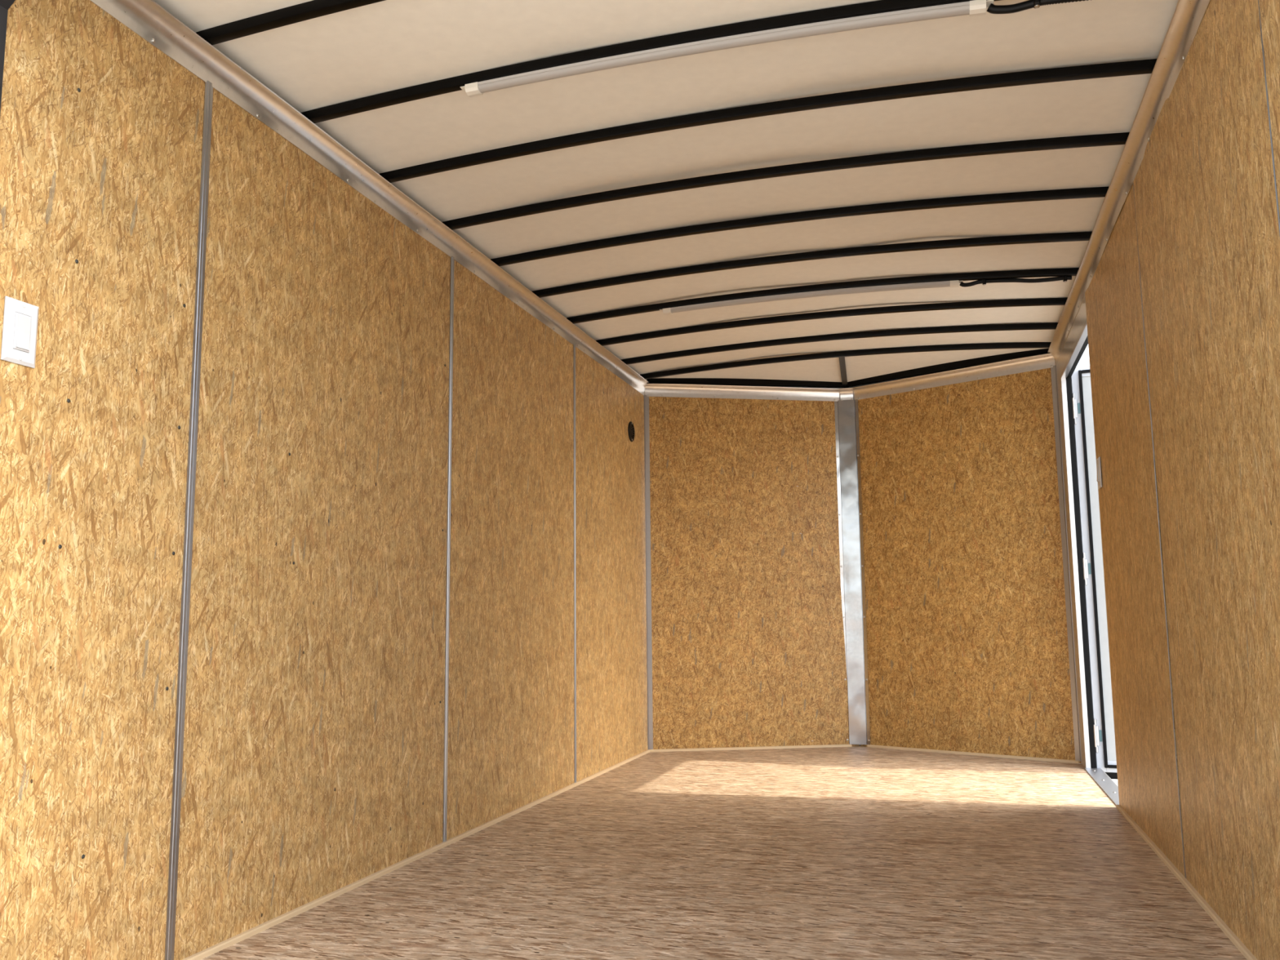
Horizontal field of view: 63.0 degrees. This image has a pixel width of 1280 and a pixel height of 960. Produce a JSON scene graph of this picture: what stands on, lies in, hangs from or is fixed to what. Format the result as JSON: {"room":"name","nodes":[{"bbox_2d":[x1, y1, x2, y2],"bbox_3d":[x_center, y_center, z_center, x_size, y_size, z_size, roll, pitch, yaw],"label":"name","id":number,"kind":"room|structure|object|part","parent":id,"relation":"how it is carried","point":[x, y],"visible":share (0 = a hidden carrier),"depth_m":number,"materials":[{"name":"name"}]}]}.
{"room":"cargo space","nodes":[
{"label":"cargo space","id":0,"kind":"room"},
{"bbox_2d":[0,0,15,114],"bbox_3d":[-0.119,-0.093,1.415,2.247,2.220,0.087,-3,-8,16],"label":"wall","id":1,"kind":"structure","parent":0,"point":[5,5],"depth_m":1.83,"materials":[{"name":"brown wood"}]},
{"bbox_2d":[0,0,647,959],"bbox_3d":[-0.570,0.192,3.744,0.054,2.130,4.186,-3,-8,16],"label":"wall","id":2,"kind":"structure","parent":0,"point":[322,552],"depth_m":2.47,"materials":[{"name":"brown wood"}]},
{"bbox_2d":[0,296,39,368],"bbox_3d":[-1.105,-0.264,1.870,0.010,0.114,0.070,-3,-8,16],"label":"light switch","id":3,"kind":"object","parent":2,"relation":"attached to","point":[20,318],"visible":1,"depth_m":1.86,"materials":[{"name":"white plastic"}]},
{"bbox_3d":[-1.106,-0.264,1.870,0.006,0.066,0.032,-3,-8,16],"label":"rocker frame","id":4,"kind":"part","parent":3,"relation":"part of","materials":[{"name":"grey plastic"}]},
{"bbox_2d":[89,0,648,395],"bbox_3d":[-0.540,-0.755,3.852,0.041,0.069,4.136,-3,-8,16],"label":"trim","id":5,"kind":"structure","parent":2,"relation":"attached to","point":[147,19],"depth_m":2.83,"materials":[{"name":"metal"}]},
{"bbox_2d":[182,749,650,959],"bbox_3d":[-0.528,1.192,3.617,0.013,0.012,4.110,-3,-8,16],"label":"baseboard","id":6,"kind":"structure","parent":2,"relation":"attached to","point":[233,940],"depth_m":2.89,"materials":[{"name":"brown wood"}]},
{"bbox_2d":[627,421,635,441],"bbox_3d":[-0.044,-0.256,5.533,0.008,0.108,0.108,-3,-8,16],"label":"air vent","id":7,"kind":"object","parent":2,"relation":"in","point":[631,431],"visible":1,"depth_m":5.53,"materials":[{"name":"black plastic"}]},
{"bbox_2d":[152,0,1178,387],"bbox_3d":[0.545,-0.852,3.828,2.245,0.111,4.758,-3,-8,16],"label":"ceiling","id":8,"kind":"structure","parent":0,"point":[968,148],"depth_m":3.03,"materials":[{"name":"white paint"}]},
{"bbox_2d":[460,0,994,97],"bbox_3d":[0.160,-1.002,2.438,1.262,0.035,0.035,-3,-8,16],"label":"tube light","id":9,"kind":"object","parent":8,"relation":"in","point":[975,7],"visible":1,"depth_m":2.41,"materials":[{"name":"grey plastic"}]},
{"bbox_2d":[986,0,1088,14],"bbox_3d":[0.932,-1.024,2.219,0.373,0.039,0.026,-3,-8,16],"label":"cable","id":10,"kind":"object","parent":9,"relation":"attached to","point":[992,9],"visible":1,"depth_m":2.25,"materials":[{"name":"black plastic"}]},
{"bbox_2d":[659,280,963,315],"bbox_3d":[0.688,-0.759,4.341,1.252,0.035,0.035,-3,-8,16],"label":"tube light","id":11,"kind":"object","parent":8,"relation":"in","point":[955,283],"visible":1,"depth_m":4.32,"materials":[{"name":"grey plastic"}]},
{"bbox_2d":[959,275,1071,287],"bbox_3d":[1.475,-0.781,4.113,0.417,0.043,0.023,-3,-8,16],"label":"cable","id":12,"kind":"object","parent":11,"relation":"attached to","point":[1064,278],"visible":1,"depth_m":4.10,"materials":[{"name":"black plastic"}]},
{"bbox_2d":[201,745,1247,959],"bbox_3d":[0.558,1.195,3.541,2.238,0.035,4.678,-3,-8,16],"label":"floor","id":13,"kind":"structure","parent":0,"point":[860,852],"depth_m":2.89,"materials":[{"name":"brown wood"}]},
{"bbox_2d":[648,385,860,749],"bbox_3d":[0.604,0.448,5.797,1.217,2.130,0.055,0,-8,-7],"label":"wall","id":14,"kind":"structure","parent":0,"point":[748,630],"depth_m":5.76,"materials":[{"name":"brown wood"}]},
{"bbox_2d":[644,395,653,749],"bbox_3d":[0.043,0.482,5.696,0.033,1.928,0.010,3,-8,-25],"label":"trim","id":15,"kind":"structure","parent":14,"relation":"attached to","point":[646,433],"depth_m":5.69,"materials":[{"name":"metal"}]},
{"bbox_2d":[644,383,839,401],"bbox_3d":[0.598,-0.492,5.874,1.147,0.079,0.039,0,-8,-7],"label":"trim","id":16,"kind":"structure","parent":14,"relation":"attached to","point":[707,391],"depth_m":5.88,"materials":[{"name":"metal"}]},
{"bbox_2d":[649,744,852,751],"bbox_3d":[0.603,1.444,5.632,1.109,0.012,0.012,0,-8,-7],"label":"baseboard","id":17,"kind":"structure","parent":14,"relation":"attached to","point":[824,745],"depth_m":5.63,"materials":[{"name":"brown wood"}]},
{"bbox_2d":[839,387,853,400],"bbox_3d":[1.169,-0.483,5.922,0.072,0.068,0.039,-3,-8,16],"label":"trim","id":18,"kind":"structure","parent":14,"relation":"attached to","point":[846,393],"depth_m":5.93,"materials":[{"name":"metal"}]},
{"bbox_2d":[834,399,870,744],"bbox_3d":[1.179,0.493,5.814,0.136,1.910,0.010,-3,-8,16],"label":"trim","id":19,"kind":"structure","parent":14,"relation":"attached to","point":[846,414],"depth_m":5.81,"materials":[{"name":"metal"}]},
{"bbox_2d":[849,360,1081,764],"bbox_3d":[1.661,0.397,5.491,1.217,2.130,0.054,-7,-10,39],"label":"wall","id":20,"kind":"structure","parent":0,"point":[967,647],"depth_m":5.42,"materials":[{"name":"brown wood"}]},
{"bbox_2d":[852,353,1055,399],"bbox_3d":[1.623,-0.542,5.577,1.147,0.079,0.039,-7,-10,39],"label":"trim","id":21,"kind":"structure","parent":20,"relation":"attached to","point":[1044,361],"depth_m":5.54,"materials":[{"name":"metal"}]},
{"bbox_2d":[866,744,1079,763],"bbox_3d":[1.663,1.393,5.325,1.109,0.012,0.012,-7,-10,39],"label":"baseboard","id":22,"kind":"structure","parent":20,"relation":"attached to","point":[868,745],"depth_m":5.29,"materials":[{"name":"brown wood"}]},
{"bbox_2d":[1050,365,1081,761],"bbox_3d":[2.081,0.383,5.105,0.010,1.928,0.033,4,-9,-31],"label":"trim","id":23,"kind":"structure","parent":20,"relation":"attached to","point":[1053,370],"depth_m":5.10,"materials":[{"name":"metal"}]},
{"bbox_2d":[1056,0,1279,959],"bbox_3d":[1.531,0.090,3.135,0.055,2.130,4.186,-3,-8,16],"label":"wall","id":24,"kind":"structure","parent":0,"point":[1180,304],"depth_m":2.38,"materials":[{"name":"wood"}]},
{"bbox_2d":[1060,319,1119,804],"bbox_3d":[2.364,0.332,4.318,0.982,1.924,1.053,-3,-8,16],"label":"door","id":25,"kind":"structure","parent":24,"relation":"in","point":[1100,735],"depth_m":4.88,"materials":[{"name":"metal"}]},
{"bbox_3d":[2.520,0.372,4.750,0.930,1.894,0.036,-4,-8,22],"label":"frame","id":26,"kind":"part","parent":25,"relation":"part of","materials":[{"name":"white metal"}]},
{"bbox_3d":[1.934,1.261,4.316,0.071,0.004,1.033,-3,-8,16],"label":"sill","id":27,"kind":"part","parent":25,"relation":"part of","materials":[{"name":"metal"}]},
{"bbox_2d":[1096,456,1102,488],"bbox_3d":[1.718,-0.026,3.920,0.010,0.114,0.070,-3,-8,16],"label":"light switch","id":28,"kind":"object","parent":24,"relation":"attached to","point":[1098,460],"visible":1,"depth_m":3.90,"materials":[{"name":"grey plastic"}]},
{"bbox_2d":[1047,0,1210,365],"bbox_3d":[1.477,-0.853,3.267,0.041,0.068,4.136,-3,-8,16],"label":"trim","id":29,"kind":"structure","parent":24,"relation":"attached to","point":[1187,18],"depth_m":2.88,"materials":[{"name":"metal"}]},
{"bbox_2d":[1115,804,1257,959],"bbox_3d":[1.345,1.020,2.452,0.014,0.012,2.906,-3,-8,16],"label":"baseboard","id":30,"kind":"structure","parent":24,"relation":"attached to","point":[1215,917],"depth_m":2.65,"materials":[{"name":"brown wood"}]}
]}

